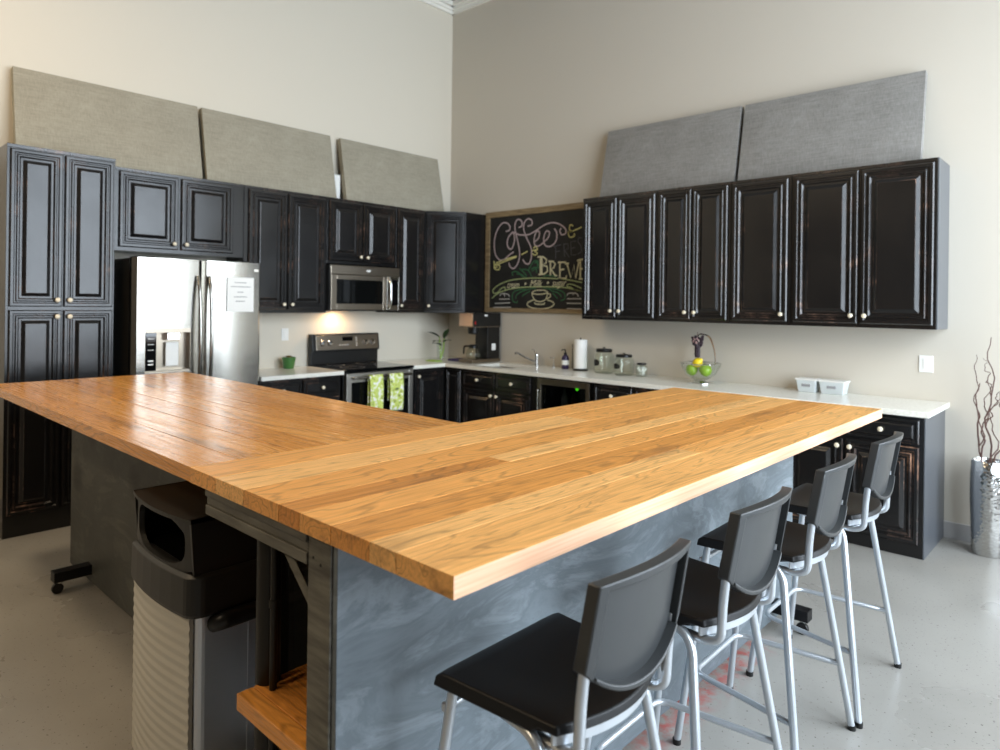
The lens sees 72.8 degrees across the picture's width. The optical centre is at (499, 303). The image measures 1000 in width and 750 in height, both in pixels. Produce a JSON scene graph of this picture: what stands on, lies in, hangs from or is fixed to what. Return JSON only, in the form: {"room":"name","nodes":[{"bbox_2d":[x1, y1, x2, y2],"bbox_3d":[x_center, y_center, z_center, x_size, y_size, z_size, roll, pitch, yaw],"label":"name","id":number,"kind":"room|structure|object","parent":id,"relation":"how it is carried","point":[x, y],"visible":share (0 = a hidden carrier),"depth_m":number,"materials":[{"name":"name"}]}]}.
{"room":"kitchen","nodes":[
{"label":"kitchen","id":0,"kind":"room"},
{"bbox_2d":[0,0,452,368],"bbox_3d":[-3.996,-1.034,4.471,0.200,5.050,9.800,1,0,43],"label":"wall","id":1,"kind":"structure","parent":0,"point":[372,72],"depth_m":6.42,"materials":[{"name":"beige paint"}]},
{"bbox_2d":[114,166,243,258],"bbox_3d":[-2.660,-0.709,5.480,0.384,0.625,1.093,1,0,43],"label":"upper cabinet","id":2,"kind":"object","parent":1,"relation":"attached to","point":[161,214],"visible":0.84,"depth_m":5.39,"materials":[{"name":"black paint"}]},
{"bbox_2d":[11,66,202,178],"bbox_3d":[-2.977,-1.352,5.236,0.184,0.644,1.292,1,0,43],"label":"panel","id":3,"kind":"object","parent":2,"relation":"on","point":[139,131],"visible":0.88,"depth_m":5.17,"materials":[{"name":"beige fabric"}]},
{"bbox_2d":[226,185,327,312],"bbox_3d":[-2.011,-0.467,6.182,0.384,1.093,0.818,1,0,43],"label":"upper cabinet","id":4,"kind":"object","parent":1,"relation":"attached to","point":[285,232],"visible":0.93,"depth_m":6.08,"materials":[{"name":"black paint"}]},
{"bbox_2d":[199,108,336,197],"bbox_3d":[-2.081,-1.340,6.200,0.184,0.644,1.265,1,0,43],"label":"panel","id":5,"kind":"object","parent":4,"relation":"on","point":[236,149],"visible":0.95,"depth_m":6.11,"materials":[{"name":"beige fabric"}]},
{"bbox_2d":[281,328,288,340],"bbox_3d":[-2.040,0.291,6.439,0.010,0.116,0.072,1,0,43],"label":"power outlet","id":6,"kind":"object","parent":1,"relation":"attached to","point":[285,331],"visible":1,"depth_m":6.44,"materials":[{"name":"white plastic"}]},
{"bbox_2d":[326,197,396,267],"bbox_3d":[-1.450,-0.693,6.782,0.384,0.625,0.818,1,0,43],"label":"upper cabinet","id":7,"kind":"object","parent":1,"relation":"attached to","point":[359,233],"visible":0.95,"depth_m":6.65,"materials":[{"name":"black paint"}]},
{"bbox_2d":[334,174,339,197],"bbox_3d":[-1.627,-1.144,6.721,0.025,0.268,0.080,1,0,43],"label":"board","id":8,"kind":"object","parent":7,"relation":"on","point":[337,177],"visible":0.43,"depth_m":6.72,"materials":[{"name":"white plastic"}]},
{"bbox_2d":[326,264,399,310],"bbox_3d":[-1.428,-0.147,6.748,0.458,0.440,0.818,1,0,43],"label":"microwave","id":9,"kind":"object","parent":7,"relation":"attached to","point":[348,288],"visible":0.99,"depth_m":6.59,"materials":[{"name":"silver metal"}]},
{"bbox_2d":[337,138,443,210],"bbox_3d":[-1.130,-1.328,7.224,0.184,0.644,1.300,1,0,43],"label":"panel","id":10,"kind":"object","parent":7,"relation":"on","point":[369,173],"visible":0.94,"depth_m":7.13,"materials":[{"name":"beige fabric"}]},
{"bbox_2d":[376,207,424,312],"bbox_3d":[-1.041,-0.454,7.226,0.384,1.093,0.388,1,0,43],"label":"upper cabinet","id":11,"kind":"object","parent":1,"relation":"attached to","point":[410,223],"visible":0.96,"depth_m":7.11,"materials":[{"name":"black paint"}]},
{"bbox_2d":[418,0,453,15],"bbox_3d":[-3.791,-3.497,4.447,0.085,0.120,9.600,1,0,43],"label":"trim","id":12,"kind":"structure","parent":1,"relation":"attached to","point":[446,6],"depth_m":7.80,"materials":[{"name":"white"}]},
{"bbox_2d":[424,211,485,312],"bbox_3d":[-0.601,-0.448,7.535,0.607,1.093,0.674,1,0,43],"label":"upper cabinet","id":13,"kind":"object","parent":1,"relation":"attached to","point":[454,254],"visible":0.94,"depth_m":7.30,"materials":[{"name":"black paint"}]},
{"bbox_2d":[0,526,999,749],"bbox_3d":[-1.196,1.588,1.974,7.750,0.120,10.000,1,0,43],"label":"floor","id":14,"kind":"structure","parent":0,"point":[66,657],"depth_m":2.92,"materials":[{"name":"concrete"}]},
{"bbox_2d":[0,143,115,539],"bbox_3d":[-3.150,0.238,4.742,0.690,2.527,0.632,1,0,43],"label":"pantry cabinet","id":15,"kind":"object","parent":14,"relation":"on","point":[57,208],"visible":0.96,"depth_m":4.47,"materials":[{"name":"black paint"}]},
{"bbox_2d":[113,256,259,384],"bbox_3d":[-2.486,0.576,5.295,0.860,1.830,0.954,1,0,43],"label":"refrigerator","id":16,"kind":"object","parent":14,"relation":"on","point":[170,315],"visible":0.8,"depth_m":4.97,"materials":[{"name":"grey metal"}]},
{"bbox_2d":[227,277,253,311],"bbox_3d":[-2.013,-0.071,5.261,0.002,0.265,0.215,1,0,43],"label":"paper note","id":17,"kind":"object","parent":16,"relation":"attached to","point":[240,291],"visible":1,"depth_m":5.26,"materials":[{"name":"white paper"}]},
{"bbox_2d":[131,481,288,749],"bbox_3d":[-0.950,1.078,2.207,0.524,0.905,0.350,1,0,43],"label":"waste bin","id":18,"kind":"object","parent":14,"relation":"on","point":[193,573],"visible":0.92,"depth_m":2.04,"materials":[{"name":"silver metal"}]},
{"bbox_2d":[0,372,456,749],"bbox_3d":[-1.476,0.994,3.281,2.650,1.060,1.156,1,0,43],"label":"kitchen island","id":19,"kind":"object","parent":14,"relation":"on","point":[130,433],"visible":0.36,"depth_m":3.09,"materials":[{"name":"smudged grey sheet metal"},{"name":"wood plank"},{"name":"black iron"}]},
{"bbox_2d":[259,375,340,400],"bbox_3d":[-1.930,1.079,6.089,0.660,0.878,0.790,1,0,43],"label":"base cabinet","id":20,"kind":"object","parent":14,"relation":"on","point":[325,386],"visible":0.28,"depth_m":5.96,"materials":[{"name":"black paint"}]},
{"bbox_2d":[259,366,343,380],"bbox_3d":[-1.927,0.622,6.095,0.649,0.036,0.804,1,0,43],"label":"countertop","id":21,"kind":"structure","parent":20,"relation":"on","point":[267,374],"depth_m":5.99,"materials":[{"name":"stone"}]},
{"bbox_2d":[282,355,295,368],"bbox_3d":[-1.972,0.544,6.332,0.128,0.120,0.127,1,0,43],"label":"potted plant","id":22,"kind":"object","parent":21,"relation":"on","point":[288,362],"visible":1,"depth_m":6.29,"materials":[{"name":"green ceramic"}]},
{"bbox_2d":[308,332,413,413],"bbox_3d":[-1.346,0.905,6.654,0.707,1.202,0.796,1,0,43],"label":"range","id":23,"kind":"object","parent":14,"relation":"on","point":[355,354],"visible":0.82,"depth_m":6.66,"materials":[{"name":"black metal"}]},
{"bbox_2d":[308,361,413,372],"bbox_3d":[-1.362,0.617,6.672,0.652,0.028,0.796,1,0,43],"label":"cooktop","id":24,"kind":"object","parent":23,"relation":"in","point":[346,366],"depth_m":6.59,"materials":[{"name":"grey glass"}]},
{"bbox_2d":[367,374,383,408],"bbox_3d":[-1.162,0.858,6.340,0.049,0.390,0.159,1,0,43],"label":"dish towel","id":25,"kind":"object","parent":23,"relation":"hanging from","point":[376,382],"visible":0.87,"depth_m":6.32,"materials":[{"name":"green fabric"}]},
{"bbox_2d":[387,372,403,410],"bbox_3d":[-1.001,0.842,6.513,0.049,0.356,0.168,1,0,43],"label":"dish towel","id":26,"kind":"object","parent":23,"relation":"hanging from","point":[396,380],"visible":0.98,"depth_m":6.49,"materials":[{"name":"green fabric"}]},
{"bbox_2d":[413,367,462,422],"bbox_3d":[-0.658,1.095,7.304,0.868,0.878,1.064,1,0,43],"label":"base cabinet","id":27,"kind":"object","parent":14,"relation":"on","point":[437,391],"visible":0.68,"depth_m":6.99,"materials":[{"name":"black paint"}]},
{"bbox_2d":[381,357,949,418],"bbox_3d":[0.854,0.658,5.900,4.989,0.036,1.073,1,0,43],"label":"countertop","id":28,"kind":"structure","parent":27,"relation":"on","point":[889,405],"depth_m":5.43,"materials":[{"name":"stone"}]},
{"bbox_2d":[428,329,450,358],"bbox_3d":[-0.680,0.445,7.458,0.194,0.350,0.403,1,0,-22],"label":"plant","id":29,"kind":"object","parent":28,"relation":"on","point":[445,333],"visible":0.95,"depth_m":7.44,"materials":[{"name":"green plant"}]},
{"bbox_2d":[448,358,465,360],"bbox_3d":[-0.446,0.613,7.432,0.180,0.020,0.180,1,0,43],"label":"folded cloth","id":30,"kind":"object","parent":28,"relation":"on","point":[451,359],"visible":0.49,"depth_m":7.41,"materials":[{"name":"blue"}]},
{"bbox_2d":[459,313,500,362],"bbox_3d":[-0.215,0.359,7.289,0.208,0.526,0.430,1,0,43],"label":"coffee maker","id":31,"kind":"object","parent":28,"relation":"on","point":[485,327],"visible":1,"depth_m":7.26,"materials":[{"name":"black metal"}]},
{"bbox_2d":[463,344,477,353],"bbox_3d":[-0.292,0.511,7.235,0.155,0.155,0.185,1,0,-27],"label":"coffee carafe","id":32,"kind":"object","parent":31,"relation":"on","point":[470,345],"visible":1,"depth_m":7.22,"materials":[{"name":"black glass"}]},
{"bbox_2d":[468,327,478,333],"bbox_3d":[-0.285,0.283,7.218,0.124,0.085,0.124,1,0,43],"label":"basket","id":33,"kind":"object","parent":31,"relation":"on","point":[471,330],"depth_m":7.17,"materials":[{"name":"black plastic"}]},
{"bbox_2d":[514,349,539,365],"bbox_3d":[0.279,0.548,6.975,0.264,0.168,0.070,1,0,16],"label":"faucet","id":34,"kind":"object","parent":28,"relation":"on","point":[536,361],"visible":1,"depth_m":6.94,"materials":[{"name":"silver metal"}]},
{"bbox_2d":[561,349,568,368],"bbox_3d":[0.640,0.541,6.653,0.077,0.194,0.081,1,0,43],"label":"soap bottle","id":35,"kind":"object","parent":28,"relation":"on","point":[565,358],"visible":1,"depth_m":6.63,"materials":[{"name":"purple"}]},
{"bbox_2d":[572,338,587,370],"bbox_3d":[0.773,0.481,6.519,0.153,0.316,0.150,1,0,43],"label":"paper towel roll","id":36,"kind":"object","parent":28,"relation":"on","point":[580,345],"visible":1,"depth_m":6.47,"materials":[{"name":"white paper"}]},
{"bbox_2d":[594,347,612,365],"bbox_3d":[0.966,0.521,6.298,0.184,0.242,0.185,1,0,43],"label":"glass jar","id":37,"kind":"object","parent":28,"relation":"on","point":[604,349],"visible":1,"depth_m":6.25,"materials":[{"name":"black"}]},
{"bbox_2d":[614,353,633,374],"bbox_3d":[1.120,0.543,6.127,0.180,0.201,0.181,1,0,43],"label":"glass jar","id":38,"kind":"object","parent":28,"relation":"on","point":[624,355],"visible":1,"depth_m":6.08,"materials":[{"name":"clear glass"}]},
{"bbox_2d":[637,363,646,375],"bbox_3d":[1.258,0.585,6.026,0.104,0.121,0.104,1,0,43],"label":"glass jar","id":39,"kind":"object","parent":28,"relation":"on","point":[640,369],"visible":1,"depth_m":6.01,"materials":[{"name":"white glass"}]},
{"bbox_2d":[679,333,721,383],"bbox_3d":[1.648,0.447,5.570,0.338,0.407,0.338,1,0,43],"label":"fruit bowl","id":40,"kind":"object","parent":28,"relation":"on","point":[715,362],"visible":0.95,"depth_m":5.53,"materials":[{"name":"clear glass"}]},
{"bbox_2d":[686,365,697,374],"bbox_3d":[1.581,0.539,5.590,0.100,0.100,0.098,1,0,43],"label":"apple","id":41,"kind":"object","parent":40,"relation":"in","point":[690,369],"visible":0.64,"depth_m":5.55,"materials":[{"name":"green food"}]},
{"bbox_2d":[692,358,702,367],"bbox_3d":[1.613,0.482,5.540,0.077,0.080,0.080,1,0,-17],"label":"lemon","id":42,"kind":"object","parent":41,"relation":"on","point":[697,360],"visible":0.94,"depth_m":5.51,"materials":[{"name":"yellow food"}]},
{"bbox_2d":[691,332,703,357],"bbox_3d":[1.629,0.342,5.592,0.102,0.215,0.104,1,0,8],"label":"grape bunch","id":43,"kind":"object","parent":40,"relation":"hanging from","point":[695,343],"visible":1,"depth_m":5.57,"materials":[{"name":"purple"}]},
{"bbox_2d":[700,365,711,375],"bbox_3d":[1.671,0.538,5.507,0.100,0.100,0.098,1,0,43],"label":"apple","id":44,"kind":"object","parent":40,"relation":"in","point":[704,370],"visible":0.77,"depth_m":5.47,"materials":[{"name":"green food"}]},
{"bbox_2d":[795,377,821,392],"bbox_3d":[2.318,0.609,5.096,0.157,0.100,0.132,1,0,43],"label":"tub","id":45,"kind":"object","parent":28,"relation":"on","point":[804,384],"visible":0.91,"depth_m":5.06,"materials":[{"name":"white plastic"}]},
{"bbox_2d":[818,378,850,394],"bbox_3d":[2.455,0.611,4.982,0.187,0.100,0.142,1,0,43],"label":"tub","id":46,"kind":"object","parent":28,"relation":"on","point":[827,386],"visible":1,"depth_m":4.94,"materials":[{"name":"white plastic"}]},
{"bbox_2d":[462,366,539,422],"bbox_3d":[0.158,1.106,6.822,0.980,0.878,0.660,1,0,43],"label":"base cabinet","id":47,"kind":"object","parent":14,"relation":"on","point":[486,394],"visible":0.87,"depth_m":6.63,"materials":[{"name":"black paint"}]},
{"bbox_2d":[190,388,881,749],"bbox_3d":[0.469,1.019,2.612,1.106,1.059,2.828,1,0,43],"label":"kitchen island","id":48,"kind":"object","parent":14,"relation":"on","point":[424,551],"visible":0.73,"depth_m":1.80,"materials":[{"name":"brushed grey sheet metal"},{"name":"wood plank"},{"name":"grey painted timber"}]},
{"bbox_2d":[237,664,306,749],"bbox_3d":[-0.312,1.049,1.873,0.428,0.044,0.654,1,0,43],"label":"shelf","id":49,"kind":"object","parent":48,"relation":"attached to","point":[278,710],"depth_m":1.73,"materials":[{"name":"brown wood"}]},
{"bbox_2d":[434,538,690,749],"bbox_3d":[0.129,1.025,1.507,0.511,1.040,0.604,1,0,43],"label":"bar stool","id":50,"kind":"object","parent":14,"relation":"on","point":[560,676],"visible":1,"depth_m":1.38,"materials":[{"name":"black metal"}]},
{"bbox_2d":[536,377,592,409],"bbox_3d":[0.742,1.118,6.261,0.600,0.870,0.649,1,0,43],"label":"beverage fridge","id":51,"kind":"object","parent":14,"relation":"on","point":[549,391],"visible":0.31,"depth_m":6.24,"materials":[{"name":"black glass"}]},
{"bbox_2d":[561,388,567,405],"bbox_3d":[0.602,0.885,6.319,0.064,0.190,0.064,1,0,43],"label":"bottle","id":52,"kind":"object","parent":51,"relation":"in","point":[564,398],"visible":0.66,"depth_m":6.29,"materials":[{"name":"grey glass"}]},
{"bbox_2d":[571,390,577,403],"bbox_3d":[0.682,0.886,6.244,0.064,0.190,0.064,1,0,43],"label":"bottle","id":53,"kind":"object","parent":51,"relation":"in","point":[574,400],"visible":0.61,"depth_m":6.22,"materials":[{"name":"brown"}]},
{"bbox_2d":[593,383,656,400],"bbox_3d":[1.300,1.121,5.760,0.860,0.878,0.660,1,0,43],"label":"base cabinet","id":54,"kind":"object","parent":14,"relation":"on","point":[600,391],"visible":0.19,"depth_m":5.69,"materials":[{"name":"black paint"}]},
{"bbox_2d":[584,486,791,749],"bbox_3d":[0.541,1.030,1.950,0.511,1.040,0.604,1,0,43],"label":"bar stool","id":55,"kind":"object","parent":14,"relation":"on","point":[715,599],"visible":0.81,"depth_m":1.80,"materials":[{"name":"grey plastic"}]},
{"bbox_2d":[672,453,856,749],"bbox_3d":[0.960,1.036,2.401,0.511,1.040,0.604,1,0,42],"label":"bar stool","id":56,"kind":"object","parent":14,"relation":"on","point":[804,546],"visible":0.85,"depth_m":2.28,"materials":[{"name":"grey metal"}]},
{"bbox_2d":[746,431,903,728],"bbox_3d":[1.383,1.041,2.844,0.511,1.040,0.604,1,0,43],"label":"bar stool","id":57,"kind":"object","parent":14,"relation":"on","point":[879,478],"visible":0.85,"depth_m":2.71,"materials":[{"name":"grey metal"}]},
{"bbox_2d":[792,410,944,559],"bbox_3d":[2.479,1.136,4.664,0.868,0.878,0.660,1,0,43],"label":"base cabinet","id":58,"kind":"object","parent":14,"relation":"on","point":[912,525],"visible":0.61,"depth_m":4.30,"materials":[{"name":"black paint"}]},
{"bbox_2d":[969,457,999,558],"bbox_3d":[3.092,1.287,4.293,0.202,0.592,0.202,1,0,-28],"label":"floor vase","id":59,"kind":"object","parent":14,"relation":"on","point":[984,484],"visible":0.99,"depth_m":4.23,"materials":[{"name":"silver metal"}]},
{"bbox_2d":[973,337,999,463],"bbox_3d":[3.106,0.873,4.275,0.210,1.323,0.079,1,0,35],"label":"branches","id":60,"kind":"object","parent":59,"relation":"in","point":[988,412],"visible":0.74,"depth_m":4.30,"materials":[{"name":"brown wood"}]},
{"bbox_2d":[448,0,999,524],"bbox_3d":[2.173,-0.954,5.564,7.750,5.050,0.200,1,0,43],"label":"wall","id":61,"kind":"structure","parent":0,"point":[539,87],"depth_m":5.65,"materials":[{"name":"beige paint"}]},
{"bbox_2d":[452,0,489,14],"bbox_3d":[2.090,-3.420,5.476,7.300,0.120,0.085,1,0,43],"label":"trim","id":62,"kind":"structure","parent":61,"relation":"attached to","point":[460,6],"depth_m":7.79,"materials":[{"name":"white"}]},
{"bbox_2d":[485,202,583,313],"bbox_3d":[0.415,-0.454,7.033,1.560,1.100,0.028,1,0,43],"label":"chalkboard","id":63,"kind":"object","parent":61,"relation":"attached to","point":[534,256],"visible":0.96,"depth_m":7.07,"materials":[{"name":"brown wood"}]},
{"bbox_2d":[582,190,657,320],"bbox_3d":[1.143,-0.409,6.104,0.771,1.110,0.396,1,0,43],"label":"upper cabinet","id":64,"kind":"object","parent":61,"relation":"attached to","point":[620,232],"visible":0.94,"depth_m":5.97,"materials":[{"name":"black paint"}]},
{"bbox_2d":[600,106,743,196],"bbox_3d":[1.462,-1.290,5.925,1.286,0.652,0.184,1,0,43],"label":"panel","id":65,"kind":"object","parent":64,"relation":"on","point":[704,148],"visible":0.92,"depth_m":5.84,"materials":[{"name":"grey fabric"}]},
{"bbox_2d":[657,182,731,323],"bbox_3d":[1.662,-0.402,5.622,0.643,1.110,0.396,1,0,43],"label":"upper cabinet","id":66,"kind":"object","parent":61,"relation":"attached to","point":[694,247],"visible":0.95,"depth_m":5.49,"materials":[{"name":"black paint"}]},
{"bbox_2d":[730,174,791,324],"bbox_3d":[2.067,-0.397,5.245,0.460,1.110,0.396,1,0,43],"label":"upper cabinet","id":67,"kind":"object","parent":61,"relation":"attached to","point":[761,210],"visible":0.94,"depth_m":5.11,"materials":[{"name":"black paint"}]},
{"bbox_2d":[791,157,949,329],"bbox_3d":[2.575,-0.391,4.773,0.922,1.110,0.396,1,0,43],"label":"upper cabinet","id":68,"kind":"object","parent":61,"relation":"attached to","point":[870,243],"visible":1,"depth_m":4.61,"materials":[{"name":"black paint"}]},
{"bbox_2d":[738,70,927,180],"bbox_3d":[2.418,-1.278,5.036,1.262,0.652,0.184,1,0,43],"label":"panel","id":69,"kind":"object","parent":68,"relation":"on","point":[879,121],"visible":0.94,"depth_m":4.95,"materials":[{"name":"grey fabric"}]},
{"bbox_2d":[919,355,932,372],"bbox_3d":[2.944,0.416,4.687,0.085,0.116,0.010,1,0,43],"label":"light switch","id":70,"kind":"object","parent":61,"relation":"attached to","point":[925,362],"visible":1,"depth_m":4.68,"materials":[{"name":"white plastic"}]},
{"bbox_2d":[943,521,970,541],"bbox_3d":[3.869,1.538,3.813,2.335,0.110,0.012,1,0,43],"label":"baseboard","id":71,"kind":"structure","parent":61,"relation":"attached to","point":[953,530],"depth_m":4.55,"materials":[{"name":"grey plastic"}]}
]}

